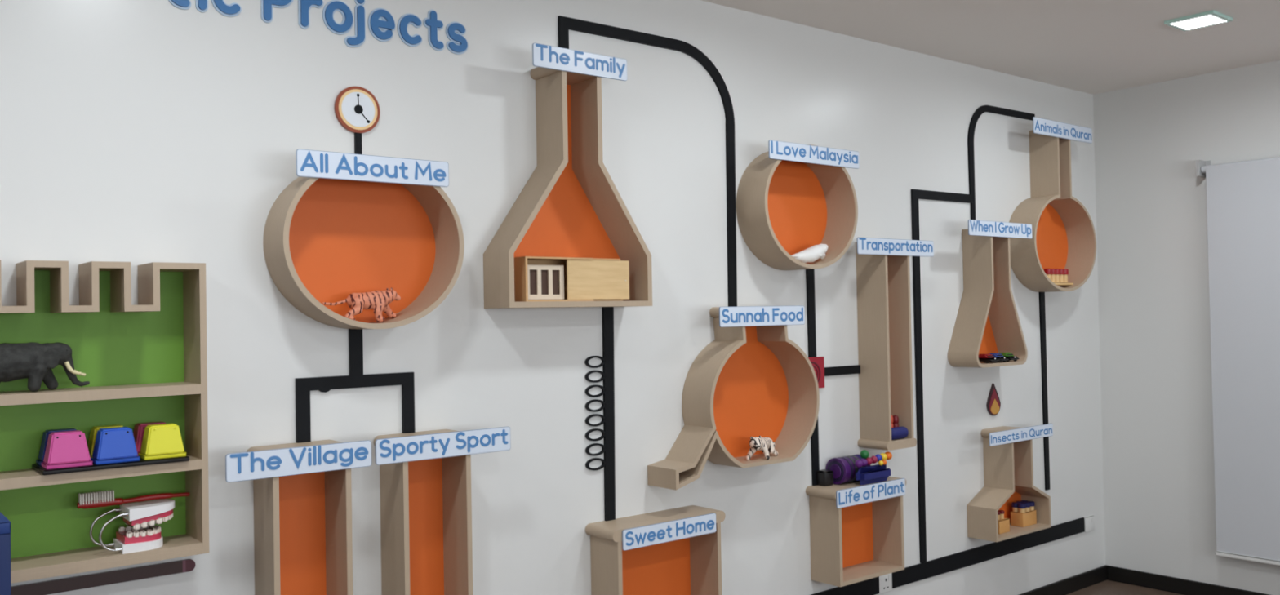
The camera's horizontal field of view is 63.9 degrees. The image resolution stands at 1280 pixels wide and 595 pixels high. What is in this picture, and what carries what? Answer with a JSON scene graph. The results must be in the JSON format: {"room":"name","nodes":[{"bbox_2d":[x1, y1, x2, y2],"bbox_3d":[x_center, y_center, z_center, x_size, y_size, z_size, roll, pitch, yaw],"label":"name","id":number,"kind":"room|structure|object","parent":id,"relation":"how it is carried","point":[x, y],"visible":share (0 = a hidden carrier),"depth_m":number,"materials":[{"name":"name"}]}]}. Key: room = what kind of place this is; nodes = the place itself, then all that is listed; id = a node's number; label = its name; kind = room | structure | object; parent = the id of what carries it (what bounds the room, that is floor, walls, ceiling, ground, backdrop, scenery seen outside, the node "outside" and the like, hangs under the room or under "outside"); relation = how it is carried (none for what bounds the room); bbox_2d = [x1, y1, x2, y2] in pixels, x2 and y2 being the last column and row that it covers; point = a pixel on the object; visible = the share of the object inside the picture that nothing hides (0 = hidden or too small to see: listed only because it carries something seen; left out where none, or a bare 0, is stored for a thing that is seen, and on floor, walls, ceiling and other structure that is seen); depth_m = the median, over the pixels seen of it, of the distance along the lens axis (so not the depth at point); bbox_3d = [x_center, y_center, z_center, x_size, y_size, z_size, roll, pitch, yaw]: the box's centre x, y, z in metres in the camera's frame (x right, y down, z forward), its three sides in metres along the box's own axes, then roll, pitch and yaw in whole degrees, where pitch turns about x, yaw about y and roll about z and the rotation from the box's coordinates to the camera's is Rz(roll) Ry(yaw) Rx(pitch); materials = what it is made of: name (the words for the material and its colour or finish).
{"room":"preschool classroom","nodes":[
{"label":"preschool classroom","id":0,"kind":"room"},
{"bbox_2d":[0,0,1105,594],"bbox_3d":[-0.956,0.243,3.083,9.428,3.040,0.120,0,-1,-39],"label":"wall","id":1,"kind":"structure","parent":0,"point":[138,132],"depth_m":3.50,"materials":[{"name":"white paint"}]},
{"bbox_2d":[11,559,195,594],"bbox_3d":[-1.559,0.725,2.495,0.907,0.032,0.010,0,-1,-39],"label":"strip","id":2,"kind":"object","parent":1,"relation":"attached to","point":[76,583],"visible":1,"depth_m":2.63,"materials":[{"name":"black"}]},
{"bbox_2d":[0,259,208,583],"bbox_3d":[-1.508,0.290,2.456,0.861,0.752,0.156,0,-1,-39],"label":"shelf","id":3,"kind":"object","parent":1,"relation":"attached to","point":[146,362],"visible":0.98,"depth_m":2.61,"materials":[{"name":"beige laminate"}]},
{"bbox_2d":[0,342,89,391],"bbox_3d":[-1.482,0.168,2.470,0.279,0.118,0.092,0,-1,-42],"label":"elephant","id":4,"kind":"object","parent":3,"relation":"on","point":[34,362],"visible":1,"depth_m":2.45},
{"bbox_2d":[31,455,189,475],"bbox_3d":[-1.329,0.416,2.583,0.329,0.012,0.156,0,-1,-39],"label":"display tray","id":5,"kind":"object","parent":3,"relation":"on","point":[141,462],"visible":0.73,"depth_m":2.52,"materials":[{"name":"black plastic"}]},
{"bbox_2d":[35,428,77,466],"bbox_3d":[-1.437,0.370,2.547,0.099,0.082,0.071,0,-1,-39],"label":"block","id":6,"kind":"object","parent":5,"relation":"on","point":[45,437],"visible":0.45,"depth_m":2.52,"materials":[{"name":"blue plastic"}]},
{"bbox_2d":[41,430,93,469],"bbox_3d":[-1.391,0.368,2.489,0.099,0.082,0.071,0,-1,-39],"label":"block","id":7,"kind":"object","parent":5,"relation":"on","point":[63,449],"visible":1,"depth_m":2.47,"materials":[{"name":"pink plastic"}]},
{"bbox_2d":[87,424,123,457],"bbox_3d":[-1.355,0.369,2.613,0.099,0.082,0.071,0,-1,-39],"label":"block","id":8,"kind":"object","parent":5,"relation":"on","point":[94,430],"visible":0.19,"depth_m":2.58,"materials":[{"name":"yellow plastic"}]},
{"bbox_2d":[89,426,139,464],"bbox_3d":[-1.308,0.367,2.556,0.099,0.082,0.071,0,-1,-39],"label":"block","id":9,"kind":"object","parent":5,"relation":"on","point":[117,445],"visible":0.94,"depth_m":2.53,"materials":[{"name":"blue plastic"}]},
{"bbox_2d":[133,422,165,456],"bbox_3d":[-1.276,0.369,2.677,0.099,0.082,0.071,0,-1,-39],"label":"block","id":10,"kind":"object","parent":5,"relation":"on","point":[139,429],"visible":0.28,"depth_m":2.64,"materials":[{"name":"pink plastic"}]},
{"bbox_2d":[137,423,186,460],"bbox_3d":[-1.223,0.367,2.625,0.099,0.082,0.071,0,-1,-39],"label":"block","id":11,"kind":"object","parent":5,"relation":"on","point":[162,441],"visible":0.96,"depth_m":2.60,"materials":[{"name":"yellow plastic"}]},
{"bbox_2d":[88,499,174,554],"bbox_3d":[-1.284,0.582,2.604,0.191,0.109,0.104,0,-1,-39],"label":"model","id":12,"kind":"object","parent":3,"relation":"on","point":[142,515],"visible":1,"depth_m":2.58},
{"bbox_2d":[76,489,190,509],"bbox_3d":[-1.301,0.510,2.642,0.264,0.039,0.022,0,-1,-39],"label":"toothbrush","id":13,"kind":"object","parent":12,"relation":"on","point":[104,498],"visible":1,"depth_m":2.60,"materials":[{"name":"red plastic"}]},
{"bbox_2d":[168,0,191,9],"bbox_3d":[-1.263,-0.852,2.785,0.086,0.129,0.011,0,-1,-39],"label":"title letter","id":14,"kind":"object","parent":1,"relation":"attached to","point":[181,4],"visible":1,"depth_m":2.79,"materials":[{"name":"blue plastic"}]},
{"bbox_2d":[195,0,208,12],"bbox_3d":[-1.208,-0.854,2.829,0.032,0.132,0.011,0,-1,-39],"label":"title letter","id":15,"kind":"object","parent":1,"relation":"attached to","point":[202,6],"visible":1,"depth_m":2.82,"materials":[{"name":"blue plastic"}]},
{"bbox_2d":[211,0,241,17],"bbox_3d":[-1.157,-0.840,2.870,0.083,0.103,0.011,0,-1,-39],"label":"title letter","id":16,"kind":"object","parent":1,"relation":"attached to","point":[233,9],"visible":1,"depth_m":2.87,"materials":[{"name":"blue plastic"}]},
{"bbox_2d":[260,0,293,22],"bbox_3d":[-1.045,-0.859,2.962,0.096,0.140,0.011,0,-1,-39],"label":"title letter","id":17,"kind":"object","parent":1,"relation":"attached to","point":[267,6],"visible":1,"depth_m":2.94,"materials":[{"name":"blue"}]},
{"bbox_2d":[246,440,352,594],"bbox_3d":[-0.947,0.779,2.891,0.258,0.722,0.160,0,-1,-39],"label":"wall shelf","id":18,"kind":"object","parent":1,"relation":"attached to","point":[303,540],"visible":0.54,"depth_m":2.94,"materials":[{"name":"beige laminate"}]},
{"bbox_2d":[225,440,371,482],"bbox_3d":[-0.927,0.447,2.811,0.404,0.075,0.006,0,-1,-39],"label":"name sign","id":19,"kind":"object","parent":18,"relation":"attached to","point":[267,464],"visible":1,"depth_m":2.80,"materials":[{"name":"blue"}]},
{"bbox_2d":[297,0,323,28],"bbox_3d":[-0.968,-0.841,3.023,0.076,0.103,0.011,0,-1,-39],"label":"title letter","id":20,"kind":"object","parent":1,"relation":"attached to","point":[304,6],"visible":1,"depth_m":3.01,"materials":[{"name":"blue"}]},
{"bbox_2d":[322,0,353,35],"bbox_3d":[-0.904,-0.841,3.075,0.096,0.103,0.011,0,-1,-39],"label":"title letter","id":21,"kind":"object","parent":1,"relation":"attached to","point":[331,6],"visible":1,"depth_m":3.07,"materials":[{"name":"blue"}]},
{"bbox_2d":[344,0,365,47],"bbox_3d":[-0.863,-0.840,3.108,0.066,0.165,0.011,0,-1,-39],"label":"title letter","id":22,"kind":"object","parent":1,"relation":"attached to","point":[359,38],"visible":1,"depth_m":3.11,"materials":[{"name":"blue"}]},
{"bbox_2d":[295,328,414,443],"bbox_3d":[-0.851,0.261,3.083,0.371,0.360,0.010,0,-1,-39],"label":"strip","id":23,"kind":"object","parent":1,"relation":"attached to","point":[356,379],"visible":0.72,"depth_m":3.07,"materials":[{"name":"black plastic"}]},
{"bbox_2d":[333,86,380,133],"bbox_3d":[-0.854,-0.568,3.103,0.141,0.141,0.016,0,-1,-39],"label":"clock","id":24,"kind":"object","parent":1,"relation":"attached to","point":[357,109],"visible":1,"depth_m":3.10,"materials":[{"name":"brown"}]},
{"bbox_2d":[354,133,361,154],"bbox_3d":[-0.853,-0.448,3.104,0.019,0.099,0.010,0,-1,-39],"label":"strip","id":25,"kind":"object","parent":1,"relation":"attached to","point":[357,136],"visible":0.64,"depth_m":3.10,"materials":[{"name":"black plastic"}]},
{"bbox_2d":[262,176,464,328],"bbox_3d":[-0.807,-0.158,3.036,0.558,0.502,0.159,0,-1,-39],"label":"wall shelf","id":26,"kind":"object","parent":1,"relation":"attached to","point":[325,240],"visible":0.82,"depth_m":3.09,"materials":[{"name":"beige laminate"}]},
{"bbox_2d":[322,287,400,322],"bbox_3d":[-0.817,0.022,3.020,0.240,0.102,0.064,0,-1,-39],"label":"tiger","id":27,"kind":"object","parent":26,"relation":"in","point":[379,301],"visible":0.98,"depth_m":3.02},
{"bbox_2d":[295,148,448,186],"bbox_3d":[-0.763,-0.373,2.969,0.468,0.076,0.006,0,-1,-39],"label":"name sign","id":28,"kind":"object","parent":26,"relation":"attached to","point":[309,163],"visible":1,"depth_m":2.96,"materials":[{"name":"blue"}]},
{"bbox_2d":[368,8,395,41],"bbox_3d":[-0.795,-0.842,3.163,0.090,0.103,0.011,0,-1,-39],"label":"title letter","id":29,"kind":"object","parent":1,"relation":"attached to","point":[375,24],"visible":1,"depth_m":3.16,"materials":[{"name":"blue plastic"}]},
{"bbox_2d":[397,13,422,46],"bbox_3d":[-0.722,-0.842,3.222,0.083,0.103,0.011,0,-1,-39],"label":"title letter","id":30,"kind":"object","parent":1,"relation":"attached to","point":[406,20],"visible":1,"depth_m":3.21,"materials":[{"name":"blue plastic"}]},
{"bbox_2d":[373,429,472,594],"bbox_3d":[-0.650,0.778,3.131,0.264,0.720,0.160,0,-1,-39],"label":"wall shelf","id":31,"kind":"object","parent":1,"relation":"attached to","point":[426,504],"visible":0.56,"depth_m":3.18,"materials":[{"name":"beige laminate"}]},
{"bbox_2d":[374,426,511,465],"bbox_3d":[-0.584,0.444,3.088,0.452,0.074,0.006,0,-1,-39],"label":"name sign","id":32,"kind":"object","parent":31,"relation":"attached to","point":[443,445],"visible":1,"depth_m":3.08,"materials":[{"name":"blue"}]},
{"bbox_2d":[422,9,444,50],"bbox_3d":[-0.657,-0.855,3.275,0.072,0.129,0.011,0,-1,-39],"label":"title letter","id":33,"kind":"object","parent":1,"relation":"attached to","point":[432,23],"visible":1,"depth_m":3.27,"materials":[{"name":"blue plastic"}]},
{"bbox_2d":[445,22,467,54],"bbox_3d":[-0.592,-0.842,3.327,0.080,0.104,0.011,0,-1,-39],"label":"title letter","id":34,"kind":"object","parent":1,"relation":"attached to","point":[461,46],"visible":1,"depth_m":3.32,"materials":[{"name":"blue plastic"}]},
{"bbox_2d":[483,66,652,308],"bbox_3d":[-0.242,-0.377,3.499,0.587,0.821,0.160,0,-1,-39],"label":"wall shelf","id":35,"kind":"object","parent":1,"relation":"attached to","point":[571,205],"visible":0.9,"depth_m":3.52,"materials":[{"name":"beige laminate"}]},
{"bbox_2d":[514,256,629,302],"bbox_3d":[-0.235,-0.060,3.506,0.432,0.148,0.100,0,-1,-39],"label":"wooden box","id":36,"kind":"object","parent":35,"relation":"in","point":[536,278],"visible":0.91,"depth_m":3.46,"materials":[{"name":"brown wood"}]},
{"bbox_2d":[532,42,627,80],"bbox_3d":[-0.196,-0.789,3.442,0.388,0.076,0.006,0,-1,-39],"label":"name sign","id":37,"kind":"object","parent":35,"relation":"attached to","point":[546,56],"visible":1,"depth_m":3.43,"materials":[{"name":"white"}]},
{"bbox_2d":[584,355,604,368],"bbox_3d":[-0.159,0.228,3.643,0.083,0.043,0.010,0,-1,-39],"label":"ring","id":38,"kind":"object","parent":1,"relation":"attached to","point":[588,358],"visible":1,"depth_m":3.63,"materials":[{"name":"black plastic"}]},
{"bbox_2d":[585,457,605,470],"bbox_3d":[-0.157,0.590,3.633,0.083,0.043,0.010,0,-1,-39],"label":"ring","id":39,"kind":"object","parent":1,"relation":"attached to","point":[587,464],"visible":1,"depth_m":3.63,"materials":[{"name":"black plastic"}]},
{"bbox_2d":[585,443,605,455],"bbox_3d":[-0.158,0.539,3.634,0.083,0.043,0.010,0,-1,-39],"label":"ring","id":40,"kind":"object","parent":1,"relation":"attached to","point":[588,446],"visible":1,"depth_m":3.63,"materials":[{"name":"black plastic"}]},
{"bbox_2d":[585,428,605,440],"bbox_3d":[-0.158,0.487,3.635,0.083,0.043,0.010,0,-1,-39],"label":"ring","id":41,"kind":"object","parent":1,"relation":"attached to","point":[588,432],"visible":1,"depth_m":3.63,"materials":[{"name":"black plastic"}]},
{"bbox_2d":[585,413,605,426],"bbox_3d":[-0.158,0.435,3.637,0.083,0.043,0.010,0,-1,-39],"label":"ring","id":42,"kind":"object","parent":1,"relation":"attached to","point":[602,416],"visible":1,"depth_m":3.63,"materials":[{"name":"black plastic"}]},
{"bbox_2d":[585,399,605,412],"bbox_3d":[-0.158,0.384,3.638,0.083,0.043,0.010,0,-1,-39],"label":"ring","id":43,"kind":"object","parent":1,"relation":"attached to","point":[588,402],"visible":1,"depth_m":3.63,"materials":[{"name":"black plastic"}]},
{"bbox_2d":[585,384,605,397],"bbox_3d":[-0.159,0.332,3.640,0.083,0.043,0.010,0,-1,-39],"label":"ring","id":44,"kind":"object","parent":1,"relation":"attached to","point":[603,390],"visible":1,"depth_m":3.63,"materials":[{"name":"black plastic"}]},
{"bbox_2d":[585,370,605,382],"bbox_3d":[-0.159,0.280,3.641,0.083,0.043,0.010,0,-1,-39],"label":"ring","id":45,"kind":"object","parent":1,"relation":"attached to","point":[588,373],"visible":1,"depth_m":3.63,"materials":[{"name":"black plastic"}]},
{"bbox_2d":[602,306,615,520],"bbox_3d":[-0.111,0.412,3.676,0.051,0.790,0.010,0,-1,-39],"label":"strip","id":46,"kind":"object","parent":1,"relation":"attached to","point":[607,312],"visible":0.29,"depth_m":3.67,"materials":[{"name":"black plastic"}]},
{"bbox_2d":[557,15,737,306],"bbox_3d":[0.053,-0.460,3.837,0.841,1.052,0.010,0,-1,-39],"label":"strip","id":47,"kind":"object","parent":1,"relation":"attached to","point":[565,24],"visible":0.93,"depth_m":4.05,"materials":[{"name":"black plastic"}]},
{"bbox_2d":[585,505,724,594],"bbox_3d":[0.066,1.034,3.702,0.526,0.481,0.160,0,-1,-39],"label":"wall shelf","id":48,"kind":"object","parent":1,"relation":"attached to","point":[692,566],"visible":0.92,"depth_m":3.78,"materials":[{"name":"beige laminate"}]},
{"bbox_2d":[622,512,716,551],"bbox_3d":[0.110,0.829,3.637,0.436,0.071,0.006,0,-1,-39],"label":"name sign","id":49,"kind":"object","parent":48,"relation":"attached to","point":[680,529],"visible":1,"depth_m":3.62,"materials":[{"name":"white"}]},
{"bbox_2d":[647,306,819,490],"bbox_3d":[0.374,0.362,3.973,0.776,0.653,0.160,0,-1,-39],"label":"wall shelf","id":50,"kind":"object","parent":1,"relation":"attached to","point":[748,382],"visible":0.91,"depth_m":4.07,"materials":[{"name":"beige laminate"}]},
{"bbox_2d":[719,305,804,327],"bbox_3d":[0.477,0.071,3.958,0.466,0.076,0.006,0,-1,-39],"label":"name sign","id":51,"kind":"object","parent":50,"relation":"attached to","point":[742,316],"visible":1,"depth_m":3.94,"materials":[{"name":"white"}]},
{"bbox_2d":[746,435,777,460],"bbox_3d":[0.493,0.584,4.046,0.083,0.094,0.226,-2,-1,30],"label":"tiger","id":52,"kind":"object","parent":50,"relation":"in","point":[766,445],"visible":1,"depth_m":3.99},
{"bbox_2d":[735,144,857,270],"bbox_3d":[0.653,-0.367,4.222,0.562,0.504,0.159,0,-1,-39],"label":"wall shelf","id":53,"kind":"object","parent":1,"relation":"attached to","point":[784,209],"visible":0.87,"depth_m":4.29,"materials":[{"name":"beige laminate"}]},
{"bbox_2d":[791,243,827,262],"bbox_3d":[0.693,-0.184,4.237,0.240,0.083,0.093,0,-1,-39],"label":"toy whale","id":54,"kind":"object","parent":53,"relation":"in","point":[815,252],"visible":0.91,"depth_m":4.22,"materials":[{"name":"white plastic"}]},
{"bbox_2d":[768,139,859,168],"bbox_3d":[0.715,-0.581,4.171,0.545,0.075,0.006,0,-1,-39],"label":"name sign","id":55,"kind":"object","parent":53,"relation":"attached to","point":[780,150],"visible":1,"depth_m":4.16,"materials":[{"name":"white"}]},
{"bbox_2d":[805,268,819,485],"bbox_3d":[0.734,0.337,4.362,0.048,0.950,0.010,0,-1,-39],"label":"strip","id":56,"kind":"object","parent":1,"relation":"attached to","point":[810,273],"visible":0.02,"depth_m":4.36,"materials":[{"name":"black plastic"}]},
{"bbox_2d":[808,356,824,388],"bbox_3d":[0.738,0.320,4.351,0.130,0.133,0.008,0,-1,-39],"label":"valve square","id":57,"kind":"object","parent":1,"relation":"attached to","point":[817,362],"visible":0.39,"depth_m":4.37,"materials":[{"name":"red plastic"}]},
{"bbox_2d":[824,364,860,376],"bbox_3d":[0.880,0.319,4.480,0.251,0.037,0.010,0,-1,-39],"label":"strip","id":58,"kind":"object","parent":1,"relation":"attached to","point":[845,370],"visible":1,"depth_m":4.47,"materials":[{"name":"black plastic"}]},
{"bbox_2d":[810,576,879,594],"bbox_3d":[0.479,1.294,4.124,1.519,0.080,0.010,0,-1,-39],"label":"wall band","id":59,"kind":"object","parent":1,"relation":"attached to","point":[871,586],"visible":0.8,"depth_m":4.51,"materials":[{"name":"black plastic"}]},
{"bbox_2d":[805,476,906,586],"bbox_3d":[0.936,0.992,4.407,0.476,0.395,0.160,0,-1,-39],"label":"wall shelf","id":60,"kind":"object","parent":1,"relation":"attached to","point":[859,543],"visible":0.8,"depth_m":4.46,"materials":[{"name":"beige laminate"}]},
{"bbox_2d":[816,469,833,486],"bbox_3d":[0.784,0.765,4.353,0.057,0.062,0.054,0,-1,-39],"label":"case","id":61,"kind":"object","parent":60,"relation":"on","point":[824,477],"visible":1,"depth_m":4.33,"materials":[{"name":"black plastic"}]},
{"bbox_2d":[825,454,871,484],"bbox_3d":[0.894,0.739,4.411,0.171,0.113,0.113,0,-1,-39],"label":"drum","id":62,"kind":"object","parent":60,"relation":"on","point":[844,469],"visible":0.77,"depth_m":4.35,"materials":[{"name":"purple plastic"}]},
{"bbox_2d":[835,478,905,508],"bbox_3d":[0.982,0.828,4.342,0.455,0.074,0.006,0,-1,-39],"label":"name sign","id":63,"kind":"object","parent":60,"relation":"attached to","point":[860,495],"visible":1,"depth_m":4.33,"materials":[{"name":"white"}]},
{"bbox_2d":[855,464,890,485],"bbox_3d":[0.997,0.756,4.385,0.222,0.074,0.051,0,-1,-39],"label":"case","id":64,"kind":"object","parent":60,"relation":"on","point":[873,473],"visible":1,"depth_m":4.36,"materials":[{"name":"blue plastic"}]},
{"bbox_2d":[854,449,892,467],"bbox_3d":[1.000,0.685,4.392,0.230,0.072,0.056,0,-1,-33],"label":"toy","id":65,"kind":"object","parent":64,"relation":"on","point":[881,459],"visible":1,"depth_m":4.37,"materials":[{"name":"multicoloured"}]},
{"bbox_2d":[879,573,892,594],"bbox_3d":[1.107,1.287,4.630,0.092,0.086,0.014,0,-1,-39],"label":"wall socket","id":66,"kind":"object","parent":1,"relation":"attached to","point":[886,580],"visible":0.77,"depth_m":4.63,"materials":[{"name":"white plastic"}]},
{"bbox_2d":[855,241,916,450],"bbox_3d":[1.087,0.206,4.555,0.211,0.914,0.160,0,-1,-39],"label":"wall shelf","id":67,"kind":"object","parent":1,"relation":"attached to","point":[882,282],"visible":0.88,"depth_m":4.53,"materials":[{"name":"beige laminate"}]},
{"bbox_2d":[856,236,933,257],"bbox_3d":[1.125,-0.220,4.491,0.536,0.072,0.006,0,-1,-39],"label":"name sign","id":68,"kind":"object","parent":67,"relation":"attached to","point":[865,246],"visible":1,"depth_m":4.48,"materials":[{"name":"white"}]},
{"bbox_2d":[892,414,898,427],"bbox_3d":[1.139,0.574,4.576,0.031,0.100,0.031,0,-1,-39],"label":"peg","id":69,"kind":"object","parent":67,"relation":"on","point":[895,419],"visible":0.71,"depth_m":4.56,"materials":[{"name":"red paint"}]},
{"bbox_2d":[891,426,908,439],"bbox_3d":[1.129,0.597,4.511,0.124,0.052,0.052,0,-1,-39],"label":"roll","id":70,"kind":"object","parent":67,"relation":"on","point":[897,433],"visible":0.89,"depth_m":4.49,"materials":[{"name":"blue plastic"}]},
{"bbox_2d":[911,105,1035,563],"bbox_3d":[1.718,0.128,5.163,1.096,2.227,0.010,0,-1,-39],"label":"strip","id":71,"kind":"object","parent":1,"relation":"attached to","point":[916,194],"visible":0.94,"depth_m":4.83,"materials":[{"name":"black plastic"}]},
{"bbox_2d":[947,229,1027,368],"bbox_3d":[1.714,-0.002,5.068,0.449,0.676,0.159,0,-1,-39],"label":"wall shelf","id":72,"kind":"object","parent":1,"relation":"attached to","point":[988,321],"visible":0.81,"depth_m":5.05,"materials":[{"name":"beige laminate"}]},
{"bbox_2d":[978,353,999,363],"bbox_3d":[1.693,0.297,5.014,0.077,0.044,0.103,0,-1,-39],"label":"toy car","id":73,"kind":"object","parent":72,"relation":"in","point":[984,357],"visible":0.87,"depth_m":4.99,"materials":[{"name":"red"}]},
{"bbox_2d":[990,352,1008,362],"bbox_3d":[1.757,0.297,5.066,0.077,0.044,0.103,0,-1,-39],"label":"toy car","id":74,"kind":"object","parent":72,"relation":"in","point":[1000,357],"visible":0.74,"depth_m":5.04,"materials":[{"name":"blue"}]},
{"bbox_2d":[968,219,1031,239],"bbox_3d":[1.766,-0.333,5.013,0.556,0.074,0.006,0,-1,-39],"label":"name sign","id":75,"kind":"object","parent":72,"relation":"attached to","point":[975,228],"visible":1,"depth_m":5.00,"materials":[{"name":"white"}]},
{"bbox_2d":[999,352,1018,361],"bbox_3d":[1.829,0.297,5.125,0.077,0.044,0.103,0,-1,-39],"label":"toy car","id":76,"kind":"object","parent":72,"relation":"in","point":[1010,356],"visible":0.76,"depth_m":5.10,"materials":[{"name":"green plastic"}]},
{"bbox_2d":[892,517,1084,588],"bbox_3d":[1.814,1.278,5.204,1.725,0.081,0.010,0,-1,-39],"label":"wall band","id":77,"kind":"object","parent":1,"relation":"attached to","point":[931,568],"visible":0.86,"depth_m":5.12,"materials":[{"name":"black plastic"}]},
{"bbox_2d":[986,383,1000,415],"bbox_3d":[1.798,0.518,5.215,0.114,0.164,0.012,0,-1,-39],"label":"cutout","id":78,"kind":"object","parent":1,"relation":"attached to","point":[993,404],"visible":1,"depth_m":5.21,"materials":[{"name":"red"}]},
{"bbox_2d":[966,426,1051,542],"bbox_3d":[1.853,0.919,5.150,0.498,0.517,0.160,0,-1,-39],"label":"wall shelf","id":79,"kind":"object","parent":1,"relation":"attached to","point":[1008,469],"visible":0.8,"depth_m":5.11,"materials":[{"name":"beige laminate"}]},
{"bbox_2d":[997,510,1009,533],"bbox_3d":[1.780,1.111,5.085,0.092,0.103,0.062,0,-1,-39],"label":"block","id":80,"kind":"object","parent":79,"relation":"in","point":[1003,523],"visible":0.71,"depth_m":5.07,"materials":[{"name":"brown wood"}]},
{"bbox_2d":[988,423,1053,446],"bbox_3d":[1.895,0.679,5.085,0.575,0.064,0.006,0,-1,-39],"label":"name sign","id":81,"kind":"object","parent":79,"relation":"attached to","point":[1001,437],"visible":1,"depth_m":5.07,"materials":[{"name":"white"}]},
{"bbox_2d":[1010,500,1036,527],"bbox_3d":[1.962,1.105,5.248,0.128,0.114,0.074,0,-1,-39],"label":"block","id":82,"kind":"object","parent":79,"relation":"in","point":[1023,514],"visible":1,"depth_m":5.22,"materials":[{"name":"brown wood"}]},
{"bbox_2d":[1039,292,1049,490],"bbox_3d":[2.178,0.489,5.524,0.045,1.090,0.010,0,-1,-39],"label":"strip","id":83,"kind":"object","parent":1,"relation":"attached to","point":[1042,295],"visible":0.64,"depth_m":5.52,"materials":[{"name":"black plastic"}]},
{"bbox_2d":[1008,130,1096,292],"bbox_3d":[2.197,-0.464,5.474,0.630,0.866,0.159,0,-1,-39],"label":"wall shelf","id":84,"kind":"object","parent":1,"relation":"attached to","point":[1064,233],"visible":0.88,"depth_m":5.48,"materials":[{"name":"beige laminate"}]},
{"bbox_2d":[1043,268,1073,285],"bbox_3d":[2.220,-0.109,5.468,0.220,0.088,0.070,0,-1,-39],"label":"stand","id":85,"kind":"object","parent":84,"relation":"in","point":[1059,277],"visible":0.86,"depth_m":5.46,"materials":[{"name":"brown wood"}]},
{"bbox_2d":[1032,116,1092,143],"bbox_3d":[2.234,-0.881,5.409,0.595,0.083,0.006,0,-1,-39],"label":"name sign","id":86,"kind":"object","parent":84,"relation":"attached to","point":[1040,126],"visible":1,"depth_m":5.39,"materials":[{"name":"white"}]},
{"bbox_2d":[1018,564,1107,594],"bbox_3d":[-0.888,1.600,3.008,9.188,0.083,0.014,0,-1,-39],"label":"baseboard","id":87,"kind":"structure","parent":1,"relation":"attached to","point":[1082,580],"depth_m":5.65,"materials":[{"name":"black"}]},
{"bbox_2d":[1084,515,1094,532],"bbox_3d":[2.536,1.277,5.785,0.096,0.081,0.014,0,-1,-39],"label":"wall socket","id":88,"kind":"object","parent":1,"relation":"attached to","point":[1088,521],"visible":1,"depth_m":5.78,"materials":[{"name":"white plastic"}]},
{"bbox_2d":[702,0,1279,94],"bbox_3d":[1.002,-1.296,0.651,9.188,0.120,6.200,0,-1,-39],"label":"ceiling","id":89,"kind":"structure","parent":0,"point":[1091,46],"depth_m":4.59,"materials":[{"name":"white paint"}]},
{"bbox_2d":[1164,9,1233,31],"bbox_3d":[2.406,-1.192,4.419,0.200,0.013,0.200,0,-1,-39],"label":"recessed light","id":90,"kind":"object","parent":89,"relation":"in","point":[1212,17],"visible":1,"depth_m":4.41,"materials":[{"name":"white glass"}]},
{"bbox_2d":[1173,14,1223,27],"bbox_3d":[2.406,-1.196,4.420,0.164,0.005,0.164,0,-1,-39],"label":"diffuser","id":91,"kind":"object","parent":90,"relation":"attached to","point":[1192,20],"depth_m":4.42,"materials":[{"name":"white plastic"}]},
{"bbox_2d":[1066,579,1182,594],"bbox_3d":[1.058,1.623,0.602,9.188,0.120,6.200,0,-1,-39],"label":"floor","id":92,"kind":"structure","parent":0,"point":[1107,587],"depth_m":5.66,"materials":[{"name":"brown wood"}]},
{"bbox_2d":[0,511,11,594],"bbox_3d":[-1.706,1.050,1.891,0.916,1.176,0.250,0,-1,-39],"label":"storage cabinet","id":93,"kind":"object","parent":92,"relation":"on","point":[5,524],"visible":1,"depth_m":2.08,"materials":[{"name":"blue"}]},
{"bbox_2d":[1093,60,1279,594],"bbox_3d":[4.649,0.144,3.552,0.120,3.040,6.200,0,-1,-39],"label":"wall","id":94,"kind":"structure","parent":0,"point":[1157,413],"depth_m":5.64,"materials":[{"name":"white paint"}]},
{"bbox_2d":[1106,565,1269,594],"bbox_3d":[4.627,1.502,3.482,0.014,0.083,6.186,0,-1,-39],"label":"baseboard","id":95,"kind":"structure","parent":94,"relation":"attached to","point":[1167,584],"depth_m":5.62,"materials":[{"name":"black"}]},
{"bbox_2d":[1195,156,1279,565],"bbox_3d":[3.502,0.291,4.808,0.084,2.079,1.638,0,-1,-39],"label":"roller blind","id":96,"kind":"object","parent":94,"relation":"attached to","point":[1243,197],"visible":1,"depth_m":5.25,"materials":[{"name":"grey fabric"}]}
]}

